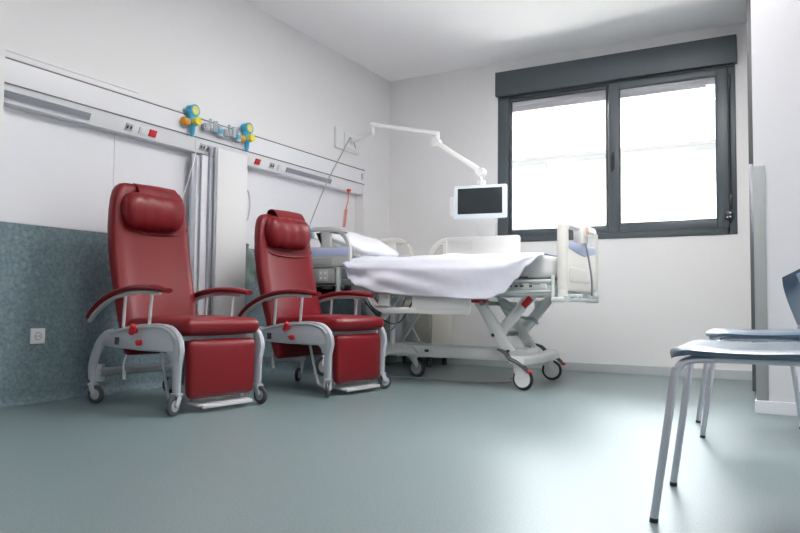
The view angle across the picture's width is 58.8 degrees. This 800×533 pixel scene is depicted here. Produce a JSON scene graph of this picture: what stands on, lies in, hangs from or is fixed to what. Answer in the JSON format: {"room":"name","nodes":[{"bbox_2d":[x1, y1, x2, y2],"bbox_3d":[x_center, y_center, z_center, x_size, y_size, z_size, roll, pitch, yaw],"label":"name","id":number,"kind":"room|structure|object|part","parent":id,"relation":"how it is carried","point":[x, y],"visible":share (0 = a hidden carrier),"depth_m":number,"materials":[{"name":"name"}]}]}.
{"room":"hospital room","nodes":[
{"label":"hospital room","id":0,"kind":"room"},
{"bbox_2d":[0,0,7,177],"bbox_3d":[-2.956,-0.781,1.943,0.370,2.830,3.600,-1,-4,29],"label":"wall","id":1,"kind":"structure","parent":0,"point":[3,3],"depth_m":3.42,"materials":[{"name":"white paint"}]},
{"bbox_2d":[0,0,389,407],"bbox_3d":[-2.114,-0.669,3.876,0.340,2.830,8.200,-1,-4,29],"label":"wall","id":2,"kind":"structure","parent":0,"point":[237,62],"depth_m":4.42,"materials":[{"name":"white paint"}]},
{"bbox_2d":[30,328,44,343],"bbox_3d":[-2.009,0.386,3.938,0.012,0.085,0.085,-1,-4,29],"label":"wall socket","id":3,"kind":"object","parent":2,"relation":"attached to","point":[37,335],"visible":1,"depth_m":3.93,"materials":[{"name":"white plastic"}]},
{"bbox_3d":[-1.362,-0.490,5.137,0.006,0.658,3.550,-1,-4,29],"label":"wall panel","id":4,"kind":"part","parent":2,"relation":"part of","materials":[{"name":"white laminate"}]},
{"bbox_2d":[3,49,365,195],"bbox_3d":[-1.271,-0.911,5.192,0.126,0.286,3.633,-1,-4,29],"label":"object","id":5,"kind":"object","parent":2,"relation":"attached to","point":[28,87],"visible":0.99,"depth_m":4.46,"materials":[{"name":"white metal"}]},
{"bbox_2d":[4,89,91,119],"bbox_3d":[-1.968,-0.893,3.875,0.024,0.039,0.640,-1,-4,29],"label":"reading lamp","id":6,"kind":"object","parent":5,"relation":"attached to","point":[17,97],"depth_m":3.91,"materials":[{"name":"silver metal"}]},
{"bbox_2d":[124,123,133,131],"bbox_3d":[-1.676,-0.862,4.393,0.025,0.044,0.050,-1,-4,29],"label":"socket","id":7,"kind":"object","parent":5,"relation":"attached to","point":[128,127],"depth_m":4.39,"materials":[{"name":"white plastic"}]},
{"bbox_2d":[138,127,145,133],"bbox_3d":[-1.627,-0.857,4.480,0.023,0.041,0.045,-1,-4,29],"label":"power socket","id":8,"kind":"object","parent":5,"relation":"attached to","point":[141,130],"depth_m":4.48,"materials":[{"name":"white plastic"}]},
{"bbox_2d":[148,129,157,137],"bbox_3d":[-1.585,-0.853,4.554,0.025,0.044,0.055,-1,-4,29],"label":"power socket","id":9,"kind":"object","parent":5,"relation":"attached to","point":[152,133],"depth_m":4.55,"materials":[{"name":"red plastic"}]},
{"bbox_2d":[182,138,196,198],"bbox_3d":[-1.471,-0.487,4.731,0.210,0.773,0.044,2,-3,-23],"label":"hose","id":10,"kind":"object","parent":5,"relation":"hanging from","point":[196,138],"visible":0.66,"depth_m":4.77,"materials":[{"name":"white plastic"}]},
{"bbox_2d":[180,104,201,136],"bbox_3d":[-1.398,-0.983,4.759,0.084,0.216,0.126,-1,-4,29],"label":"suction regulator","id":11,"kind":"object","parent":5,"relation":"attached to","point":[192,120],"visible":1,"depth_m":4.76,"materials":[{"name":"blue plastic"}]},
{"bbox_3d":[-1.362,-0.976,4.769,0.032,0.056,0.055,-1,-4,29],"label":"knob","id":12,"kind":"part","parent":11,"relation":"part of","materials":[{"name":"yellow plastic"}]},
{"bbox_2d":[199,143,205,150],"bbox_3d":[-1.372,-0.830,4.933,0.025,0.044,0.050,-1,-4,29],"label":"socket","id":13,"kind":"object","parent":5,"relation":"attached to","point":[202,146],"depth_m":4.93,"materials":[{"name":"white plastic"}]},
{"bbox_2d":[201,119,222,137],"bbox_3d":[-1.309,-0.967,4.943,0.054,0.105,0.188,-1,-4,33],"label":"oxygen flowmeter","id":14,"kind":"object","parent":5,"relation":"attached to","point":[218,130],"visible":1,"depth_m":4.94,"materials":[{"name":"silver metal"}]},
{"bbox_2d":[223,125,240,142],"bbox_3d":[-1.218,-0.958,5.104,0.054,0.105,0.188,-1,-4,33],"label":"oxygen flowmeter","id":15,"kind":"object","parent":5,"relation":"attached to","point":[236,135],"visible":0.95,"depth_m":5.10,"materials":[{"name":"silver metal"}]},
{"bbox_2d":[240,123,254,151],"bbox_3d":[-1.133,-0.956,5.228,0.084,0.216,0.126,-1,-4,29],"label":"suction regulator","id":16,"kind":"object","parent":5,"relation":"attached to","point":[247,137],"visible":0.95,"depth_m":5.23,"materials":[{"name":"blue plastic"}]},
{"bbox_3d":[-1.097,-0.948,5.239,0.032,0.056,0.055,-1,-4,29],"label":"knob","id":17,"kind":"part","parent":16,"relation":"part of","materials":[{"name":"yellow plastic"}]},
{"bbox_2d":[254,158,260,164],"bbox_3d":[-1.090,-0.801,5.433,0.025,0.044,0.055,-1,-4,29],"label":"power socket","id":18,"kind":"object","parent":5,"relation":"attached to","point":[257,161],"depth_m":5.43,"materials":[{"name":"red plastic"}]},
{"bbox_2d":[269,162,274,168],"bbox_3d":[-1.006,-0.792,5.581,0.025,0.044,0.050,-1,-4,29],"label":"socket","id":19,"kind":"object","parent":5,"relation":"attached to","point":[271,164],"depth_m":5.58,"materials":[{"name":"white plastic"}]},
{"bbox_2d":[285,167,331,183],"bbox_3d":[-0.763,-0.766,6.011,0.024,0.039,0.630,-1,-4,29],"label":"reading lamp","id":20,"kind":"object","parent":5,"relation":"attached to","point":[301,173],"depth_m":5.99,"materials":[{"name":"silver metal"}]},
{"bbox_2d":[342,189,350,226],"bbox_3d":[-0.489,-0.532,6.498,0.088,0.356,0.045,3,-4,-34],"label":"coiled cord","id":21,"kind":"object","parent":5,"relation":"hanging from","point":[348,190],"visible":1,"depth_m":6.50,"materials":[{"name":"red plastic"}]},
{"bbox_2d":[245,243,255,289],"bbox_3d":[-1.139,0.076,5.420,0.075,0.526,0.380,-1,-4,29],"label":"wall panel","id":22,"kind":"object","parent":2,"relation":"hanging from","point":[250,268],"visible":0.27,"depth_m":5.39,"materials":[{"name":"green fabric"}]},
{"bbox_2d":[334,122,506,219],"bbox_3d":[0.199,-0.810,6.087,1.617,0.897,0.399,-1,-4,29],"label":"monitor","id":23,"kind":"object","parent":2,"relation":"attached to","point":[481,200],"visible":1,"depth_m":5.68,"materials":[{"name":"white plastic"}]},
{"bbox_2d":[309,137,355,237],"bbox_3d":[-0.590,-0.702,6.074,0.106,1.008,0.997,0,-3,15],"label":"handset","id":24,"kind":"object","parent":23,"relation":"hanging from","point":[310,226],"visible":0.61,"depth_m":5.99,"materials":[{"name":"grey"}]},
{"bbox_3d":[-0.484,-1.148,6.503,0.030,0.190,0.380,-1,-4,29],"label":"wall plate","id":25,"kind":"part","parent":23,"relation":"part of","materials":[{"name":"white plastic"}]},
{"bbox_3d":[-0.456,-1.145,6.510,0.012,0.145,0.200,-1,-4,29],"label":"plate","id":26,"kind":"part","parent":23,"relation":"part of","materials":[{"name":"white"}]},
{"bbox_3d":[0.036,-1.153,6.026,0.666,0.210,0.050,-1,-4,29],"label":"arm","id":27,"kind":"part","parent":23,"relation":"part of","materials":[{"name":"white metal"}]},
{"bbox_3d":[0.469,-0.891,5.766,0.473,0.354,0.064,-1,-4,29],"label":"arm","id":28,"kind":"part","parent":23,"relation":"part of","materials":[{"name":"white metal"}]},
{"bbox_2d":[0,361,799,532],"bbox_3d":[-0.207,0.804,2.713,4.950,0.200,8.200,-1,-4,29],"label":"floor","id":29,"kind":"structure","parent":0,"point":[576,451],"depth_m":2.56,"materials":[{"name":"plastic"}]},
{"bbox_2d":[86,183,267,416],"bbox_3d":[-1.249,0.141,3.974,0.869,1.239,0.687,-2,-4,34],"label":"recliner chair","id":30,"kind":"object","parent":29,"relation":"on","point":[153,294],"visible":1,"depth_m":3.89,"materials":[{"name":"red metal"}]},
{"bbox_3d":[-1.482,0.216,3.799,0.621,0.181,0.038,-2,-4,34],"label":"arm rail","id":31,"kind":"part","parent":30,"relation":"part of","materials":[{"name":"silver metal"}]},
{"bbox_3d":[-1.471,0.228,3.792,0.032,0.192,0.017,-2,-4,42],"label":"arm post","id":32,"kind":"part","parent":30,"relation":"part of","materials":[{"name":"silver metal"}]},
{"bbox_3d":[-1.455,0.191,3.782,0.690,0.189,0.069,-2,-4,34],"label":"armrest","id":33,"kind":"part","parent":30,"relation":"part of","materials":[{"name":"red leather"}]},
{"bbox_3d":[-1.380,0.326,3.680,0.056,0.061,0.051,-2,-4,34],"label":"release lever","id":34,"kind":"part","parent":30,"relation":"part of","materials":[{"name":"red plastic"}]},
{"bbox_3d":[-1.401,0.464,3.732,0.795,0.336,0.042,-2,-4,34],"label":"frame","id":35,"kind":"part","parent":30,"relation":"part of","materials":[{"name":"silver metal"}]},
{"bbox_3d":[-1.287,0.209,3.667,0.037,0.182,0.017,-2,-4,40],"label":"arm post","id":36,"kind":"part","parent":30,"relation":"part of","materials":[{"name":"silver metal"}]},
{"bbox_3d":[-1.397,0.010,4.063,0.253,0.957,0.521,-2,-4,34],"label":"backrest","id":37,"kind":"part","parent":30,"relation":"part of","materials":[{"name":"red leather"}]},
{"bbox_3d":[-1.148,0.326,3.893,0.585,0.123,0.505,-2,-4,34],"label":"seat","id":38,"kind":"part","parent":30,"relation":"part of","materials":[{"name":"red leather"}]},
{"bbox_3d":[-1.159,0.256,4.247,0.032,0.192,0.017,-1,-3,27],"label":"arm post","id":39,"kind":"part","parent":30,"relation":"part of","materials":[{"name":"silver metal"}]},
{"bbox_3d":[-0.977,0.508,3.772,0.030,0.290,0.510,-2,-4,34],"label":"leg rest frame","id":40,"kind":"part","parent":30,"relation":"part of","materials":[{"name":"red leather"}]},
{"bbox_3d":[-1.169,0.244,4.255,0.621,0.181,0.038,-2,-4,34],"label":"arm rail","id":41,"kind":"part","parent":30,"relation":"part of","materials":[{"name":"silver metal"}]},
{"bbox_3d":[-0.942,0.716,3.760,0.108,0.030,0.360,-2,-4,34],"label":"foot plate","id":42,"kind":"part","parent":30,"relation":"part of","materials":[{"name":"silver metal"}]},
{"bbox_3d":[-1.142,0.218,4.239,0.690,0.189,0.069,-2,-4,34],"label":"armrest","id":43,"kind":"part","parent":30,"relation":"part of","materials":[{"name":"red plastic"}]},
{"bbox_3d":[-0.975,0.236,4.122,0.037,0.182,0.017,-1,-3,29],"label":"arm post","id":44,"kind":"part","parent":30,"relation":"part of","materials":[{"name":"silver metal"}]},
{"bbox_3d":[-1.091,0.491,4.185,0.795,0.336,0.042,-2,-4,34],"label":"frame","id":45,"kind":"part","parent":30,"relation":"part of","materials":[{"name":"silver metal"}]},
{"bbox_2d":[184,147,250,384],"bbox_3d":[-1.282,-0.007,5.056,0.098,1.650,0.537,-1,-4,29],"label":"folding screen","id":46,"kind":"object","parent":29,"relation":"on","point":[218,190],"visible":0.68,"depth_m":4.99,"materials":[{"name":"white plastic"}]},
{"bbox_3d":[-1.431,-0.016,4.860,0.024,1.525,0.042,-1,-4,29],"label":"post","id":47,"kind":"part","parent":46,"relation":"part of","materials":[{"name":"silver metal"}]},
{"bbox_3d":[-1.401,-0.041,4.913,0.012,1.460,0.072,-1,-4,29],"label":"panel","id":48,"kind":"part","parent":46,"relation":"part of","materials":[{"name":"white laminate"}]},
{"bbox_3d":[-1.300,-0.036,5.029,0.014,1.465,0.330,-1,-4,29],"label":"panel","id":49,"kind":"part","parent":46,"relation":"part of","materials":[{"name":"white laminate"}]},
{"bbox_3d":[-1.334,-0.039,4.925,0.024,1.580,0.016,-1,-4,29],"label":"post","id":50,"kind":"part","parent":46,"relation":"part of","materials":[{"name":"silver metal"}]},
{"bbox_3d":[-1.306,-0.043,4.944,0.024,1.590,0.014,-1,-4,29],"label":"post","id":51,"kind":"part","parent":46,"relation":"part of","materials":[{"name":"silver metal"}]},
{"bbox_3d":[-1.219,-0.063,5.094,0.024,1.528,0.310,-1,-4,29],"label":"panel","id":52,"kind":"part","parent":46,"relation":"part of","materials":[{"name":"white plastic"}]},
{"bbox_3d":[-1.129,-0.454,5.275,0.015,0.243,0.050,-2,-4,35],"label":"handle","id":53,"kind":"part","parent":46,"relation":"part of","materials":[{"name":"silver metal"}]},
{"bbox_2d":[238,209,390,397],"bbox_3d":[-0.568,0.207,4.732,0.830,1.202,0.687,-2,-4,34],"label":"recliner chair","id":54,"kind":"object","parent":29,"relation":"on","point":[353,347],"visible":0.94,"depth_m":4.62,"materials":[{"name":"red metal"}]},
{"bbox_3d":[-0.798,0.276,4.548,0.032,0.192,0.017,-2,-4,42],"label":"arm post","id":55,"kind":"part","parent":54,"relation":"part of","materials":[{"name":"silver metal"}]},
{"bbox_3d":[-0.808,0.264,4.555,0.621,0.181,0.038,-2,-4,34],"label":"arm rail","id":56,"kind":"part","parent":54,"relation":"part of","materials":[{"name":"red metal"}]},
{"bbox_3d":[-0.782,0.238,4.538,0.690,0.189,0.069,-2,-4,34],"label":"armrest","id":57,"kind":"part","parent":54,"relation":"part of","materials":[{"name":"red leather"}]},
{"bbox_3d":[-0.707,0.373,4.436,0.056,0.061,0.051,-2,-4,34],"label":"release lever","id":58,"kind":"part","parent":54,"relation":"part of","materials":[{"name":"red plastic"}]},
{"bbox_3d":[-0.735,0.127,4.812,0.253,0.957,0.521,-4,-5,34],"label":"backrest","id":59,"kind":"part","parent":54,"relation":"part of","materials":[{"name":"red leather"}]},
{"bbox_3d":[-0.728,0.511,4.487,0.795,0.336,0.042,-2,-4,34],"label":"frame","id":60,"kind":"part","parent":54,"relation":"part of","materials":[{"name":"silver metal"}]},
{"bbox_3d":[-0.614,0.256,4.423,0.037,0.182,0.017,-2,-4,40],"label":"arm post","id":61,"kind":"part","parent":54,"relation":"part of","materials":[{"name":"silver metal"}]},
{"bbox_3d":[-0.475,0.373,4.649,0.585,0.123,0.505,-2,-4,34],"label":"seat","id":62,"kind":"part","parent":54,"relation":"part of","materials":[{"name":"red leather"}]},
{"bbox_3d":[-0.486,0.303,5.003,0.032,0.192,0.017,-1,-3,27],"label":"arm post","id":63,"kind":"part","parent":54,"relation":"part of","materials":[{"name":"silver metal"}]},
{"bbox_3d":[-0.496,0.291,5.011,0.621,0.181,0.038,-2,-4,34],"label":"arm rail","id":64,"kind":"part","parent":54,"relation":"part of","materials":[{"name":"silver metal"}]},
{"bbox_3d":[-0.469,0.266,4.995,0.690,0.189,0.069,-2,-4,34],"label":"armrest","id":65,"kind":"part","parent":54,"relation":"part of","materials":[{"name":"red plastic"}]},
{"bbox_3d":[-0.304,0.555,4.528,0.030,0.290,0.510,-2,-4,34],"label":"leg rest frame","id":66,"kind":"part","parent":54,"relation":"part of","materials":[{"name":"red leather"}]},
{"bbox_3d":[-0.302,0.284,4.878,0.037,0.182,0.017,-1,-3,29],"label":"arm post","id":67,"kind":"part","parent":54,"relation":"part of","materials":[{"name":"silver metal"}]},
{"bbox_3d":[-0.269,0.764,4.515,0.108,0.030,0.360,-2,-4,34],"label":"foot plate","id":68,"kind":"part","parent":54,"relation":"part of","materials":[{"name":"silver metal"}]},
{"bbox_3d":[-0.418,0.538,4.940,0.795,0.336,0.042,-2,-4,34],"label":"frame","id":69,"kind":"part","parent":54,"relation":"part of","materials":[{"name":"silver metal"}]},
{"bbox_2d":[312,372,513,382],"bbox_3d":[0.082,0.848,5.426,1.674,0.010,0.344,0,-3,11],"label":"power cable","id":70,"kind":"object","parent":29,"relation":"on","point":[312,372],"visible":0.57,"depth_m":5.20,"materials":[{"name":"grey plastic"}]},
{"bbox_2d":[381,297,451,366],"bbox_3d":[0.150,0.508,6.636,0.535,0.820,0.455,-1,-4,29],"label":"base cabinet","id":71,"kind":"object","parent":29,"relation":"on","point":[430,328],"visible":0.17,"depth_m":6.43,"materials":[{"name":"beige laminate"}]},
{"bbox_3d":[0.049,0.547,6.460,0.500,0.480,0.016,-1,-4,29],"label":"cabinet door","id":72,"kind":"part","parent":71,"relation":"part of","materials":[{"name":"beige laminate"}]},
{"bbox_2d":[310,218,598,389],"bbox_3d":[0.349,0.283,5.472,2.248,1.151,1.038,-1,-4,29],"label":"hospital bed","id":73,"kind":"object","parent":29,"relation":"on","point":[577,262],"visible":0.73,"depth_m":5.22,"materials":[{"name":"white paint"}]},
{"bbox_3d":[-0.586,0.070,5.422,0.085,0.085,0.006,-1,-4,29],"label":"button panel","id":74,"kind":"part","parent":73,"relation":"part of","materials":[{"name":"grey plastic"}]},
{"bbox_3d":[-0.571,-0.149,5.441,0.475,0.310,0.030,-1,-4,29],"label":"rail","id":75,"kind":"part","parent":73,"relation":"part of","materials":[{"name":"grey plastic"}]},
{"bbox_3d":[-0.597,0.004,6.015,0.076,0.545,0.926,-1,-4,29],"label":"headboard","id":76,"kind":"part","parent":73,"relation":"part of","materials":[{"name":"white plastic"}]},
{"bbox_3d":[-0.199,0.420,5.525,0.250,0.386,0.030,-1,-4,29],"label":"leg","id":77,"kind":"part","parent":73,"relation":"part of","materials":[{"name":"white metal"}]},
{"bbox_3d":[-0.141,0.418,5.435,0.302,0.396,0.030,-1,-4,29],"label":"leg","id":78,"kind":"part","parent":73,"relation":"part of","materials":[{"name":"white metal"}]},
{"bbox_3d":[-0.085,-0.098,6.302,0.475,0.310,0.030,-1,-4,29],"label":"rail","id":79,"kind":"part","parent":73,"relation":"part of","materials":[{"name":"white plastic"}]},
{"bbox_3d":[0.056,0.446,5.977,0.250,0.386,0.030,-1,-4,29],"label":"leg","id":80,"kind":"part","parent":73,"relation":"part of","materials":[{"name":"white metal"}]},
{"bbox_3d":[0.114,0.445,5.887,0.302,0.396,0.030,-1,-4,29],"label":"leg","id":81,"kind":"part","parent":73,"relation":"part of","materials":[{"name":"white metal"}]},
{"bbox_3d":[0.114,0.196,5.034,0.835,0.280,0.030,-1,-4,29],"label":"rail","id":82,"kind":"part","parent":73,"relation":"part of","materials":[{"name":"white metal"}]},
{"bbox_2d":[314,255,556,280],"bbox_3d":[0.348,0.037,5.481,1.970,0.172,0.860,-1,-4,29],"label":"mattress","id":83,"kind":"object","parent":73,"relation":"on","point":[542,267],"visible":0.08,"depth_m":4.68,"materials":[{"name":"white fabric"}]},
{"bbox_2d":[342,253,556,298],"bbox_3d":[0.470,0.083,5.326,1.524,0.335,1.017,-1,-4,29],"label":"sheet","id":84,"kind":"object","parent":83,"relation":"on","point":[452,275],"visible":0.91,"depth_m":4.90,"materials":[{"name":"white fabric"}]},
{"bbox_2d":[332,231,398,256],"bbox_3d":[-0.300,-0.180,5.847,0.450,0.232,0.620,-1,-4,29],"label":"pillow","id":85,"kind":"object","parent":84,"relation":"on","point":[362,245],"visible":0.73,"depth_m":5.63,"materials":[{"name":"white fabric"}]},
{"bbox_3d":[0.320,0.195,5.487,2.030,0.075,0.896,-1,-4,29],"label":"bed frame","id":86,"kind":"part","parent":73,"relation":"part of","materials":[{"name":"white paint"}]},
{"bbox_3d":[0.603,-0.099,5.914,0.835,0.297,0.030,-1,-4,29],"label":"rail","id":87,"kind":"part","parent":73,"relation":"part of","materials":[{"name":"white plastic"}]},
{"bbox_3d":[0.658,0.419,4.938,0.292,0.387,0.045,-1,-4,29],"label":"leg","id":88,"kind":"part","parent":73,"relation":"part of","materials":[{"name":"white metal"}]},
{"bbox_3d":[0.795,0.340,4.923,0.301,0.334,0.040,-1,-4,29],"label":"leg","id":89,"kind":"part","parent":73,"relation":"part of","materials":[{"name":"white metal"}]},
{"bbox_3d":[0.884,0.443,5.338,0.292,0.387,0.045,-1,-4,29],"label":"leg","id":90,"kind":"part","parent":73,"relation":"part of","materials":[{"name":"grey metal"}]},
{"bbox_3d":[0.927,0.382,5.203,0.189,0.089,0.024,-1,-4,29],"label":"release rod","id":91,"kind":"part","parent":73,"relation":"part of","materials":[{"name":"silver metal"}]},
{"bbox_3d":[1.020,0.363,5.323,0.301,0.334,0.040,-1,-4,29],"label":"leg","id":92,"kind":"part","parent":73,"relation":"part of","materials":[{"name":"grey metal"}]},
{"bbox_3d":[1.243,-0.031,4.934,0.076,0.535,0.846,-1,-4,29],"label":"footboard","id":93,"kind":"part","parent":73,"relation":"part of","materials":[{"name":"white plastic"}]},
{"bbox_2d":[649,339,799,523],"bbox_3d":[0.983,0.288,1.950,0.515,0.777,0.485,-1,-3,27],"label":"chair","id":94,"kind":"object","parent":29,"relation":"on","point":[696,351],"visible":1,"depth_m":1.84,"materials":[{"name":"silver metal"}]},
{"bbox_3d":[0.917,0.464,2.198,0.164,0.427,0.032,-2,-4,45],"label":"leg","id":95,"kind":"part","parent":94,"relation":"part of","materials":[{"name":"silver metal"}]},
{"bbox_3d":[0.736,0.443,1.851,0.160,0.427,0.065,-1,-3,27],"label":"leg","id":96,"kind":"part","parent":94,"relation":"part of","materials":[{"name":"silver metal"}]},
{"bbox_3d":[0.977,0.231,1.956,0.410,0.045,0.485,-1,-3,27],"label":"seat","id":97,"kind":"part","parent":94,"relation":"part of","materials":[{"name":"plastic"}]},
{"bbox_3d":[0.949,0.440,1.757,0.315,0.427,0.050,-2,-4,36],"label":"leg","id":98,"kind":"part","parent":94,"relation":"part of","materials":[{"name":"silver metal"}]},
{"bbox_2d":[696,269,799,437],"bbox_3d":[1.611,0.361,3.192,0.515,0.777,0.485,-1,-3,20],"label":"chair","id":99,"kind":"object","parent":29,"relation":"on","point":[791,282],"visible":0.84,"depth_m":3.22,"materials":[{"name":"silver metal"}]},
{"bbox_3d":[1.514,0.536,3.431,0.164,0.427,0.032,-2,-4,38],"label":"leg","id":100,"kind":"part","parent":99,"relation":"part of","materials":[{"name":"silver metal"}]},
{"bbox_3d":[1.376,0.514,3.058,0.164,0.427,0.032,0,-3,3],"label":"leg","id":101,"kind":"part","parent":99,"relation":"part of","materials":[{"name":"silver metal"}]},
{"bbox_3d":[1.605,0.304,3.198,0.410,0.045,0.485,-1,-3,20],"label":"seat","id":102,"kind":"part","parent":99,"relation":"part of","materials":[{"name":"plastic"}]},
{"bbox_3d":[1.600,0.513,2.997,0.315,0.427,0.050,-1,-4,29],"label":"leg","id":103,"kind":"part","parent":99,"relation":"part of","materials":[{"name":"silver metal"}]},
{"bbox_3d":[1.793,0.116,3.139,0.133,0.290,0.456,-1,-3,20],"label":"backrest","id":104,"kind":"part","parent":99,"relation":"part of","materials":[{"name":"plastic"}]},
{"bbox_3d":[1.725,0.532,3.331,0.315,0.427,0.050,0,-3,12],"label":"leg","id":105,"kind":"part","parent":99,"relation":"part of","materials":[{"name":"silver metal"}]},
{"bbox_2d":[244,0,745,80],"bbox_3d":[-0.177,-2.221,2.876,4.950,0.200,8.200,-1,-4,29],"label":"ceiling","id":106,"kind":"structure","parent":0,"point":[394,40],"depth_m":5.75,"materials":[{"name":"white paint"}]},
{"bbox_2d":[388,22,751,370],"bbox_3d":[1.801,-0.504,6.228,4.450,2.830,0.250,-1,-4,29],"label":"wall","id":107,"kind":"structure","parent":0,"point":[657,295],"depth_m":6.13,"materials":[{"name":"white paint"}]},
{"bbox_2d":[478,223,496,236],"bbox_3d":[0.809,-0.326,6.610,0.180,0.145,0.040,-1,-4,29],"label":"wall box","id":108,"kind":"object","parent":107,"relation":"attached to","point":[490,229],"visible":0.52,"depth_m":6.59,"materials":[{"name":"white plastic"}]},
{"bbox_2d":[397,356,751,380],"bbox_3d":[1.381,0.871,6.232,3.375,0.075,0.012,-1,-4,29],"label":"baseboard","id":109,"kind":"structure","parent":107,"relation":"attached to","point":[570,366],"depth_m":5.99,"materials":[{"name":"grey plastic"}]},
{"bbox_2d":[495,34,737,241],"bbox_3d":[1.835,-1.009,6.199,2.035,1.615,0.359,-1,-4,29],"label":"window","id":110,"kind":"structure","parent":107,"relation":"in","point":[710,62],"depth_m":6.04,"materials":[{"name":"grey metal"}]},
{"bbox_3d":[1.415,-0.923,6.369,0.897,1.279,0.050,-1,-4,29],"label":"sash","id":111,"kind":"part","parent":110,"relation":"part of","materials":[{"name":"grey metal"}]},
{"bbox_3d":[1.804,-0.887,6.037,0.026,0.175,0.059,-1,-4,29],"label":"handle","id":112,"kind":"part","parent":110,"relation":"part of","materials":[{"name":"black plastic"}]},
{"bbox_2d":[512,77,714,112],"bbox_3d":[1.855,-1.577,6.250,1.920,0.228,0.022,-1,-4,29],"label":"roller shutter","id":113,"kind":"object","parent":110,"relation":"attached to","point":[595,96],"depth_m":6.29,"materials":[{"name":"grey plastic"}]},
{"bbox_3d":[2.208,-0.941,5.875,0.930,1.279,0.050,-1,-4,29],"label":"sash","id":114,"kind":"part","parent":110,"relation":"part of","materials":[{"name":"grey metal"}]},
{"bbox_2d":[746,0,755,390],"bbox_3d":[2.564,-0.554,5.107,0.050,2.795,0.857,-1,-4,29],"label":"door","id":115,"kind":"structure","parent":107,"relation":"in","point":[748,2],"depth_m":4.75,"materials":[{"name":"grey metal"}]},
{"bbox_2d":[751,0,799,402],"bbox_3d":[2.375,-0.634,3.696,0.964,2.830,0.145,-1,-4,29],"label":"wall partition","id":116,"kind":"structure","parent":0,"point":[775,24],"depth_m":3.81,"materials":[{"name":"white paint"}]},
{"bbox_2d":[755,399,797,415],"bbox_3d":[2.356,0.745,3.621,0.972,0.068,0.152,-1,-4,29],"label":"baseboard","id":117,"kind":"structure","parent":116,"relation":"attached to","point":[762,407],"depth_m":3.74,"materials":[{"name":"white"}]},
{"label":"outside","id":118,"kind":"structure","parent":0,"visible":0},
{"bbox_3d":[9.250,5.103,21.353,45.000,0.200,33.250,-1,-4,29],"label":"street","id":119,"kind":"object","parent":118,"visible":0},
{"bbox_2d":[512,87,716,229],"bbox_3d":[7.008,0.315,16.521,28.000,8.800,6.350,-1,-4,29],"label":"window glass","id":120,"kind":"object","parent":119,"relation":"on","point":[668,140],"visible":0.18,"depth_m":14.74,"materials":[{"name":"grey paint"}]}
]}

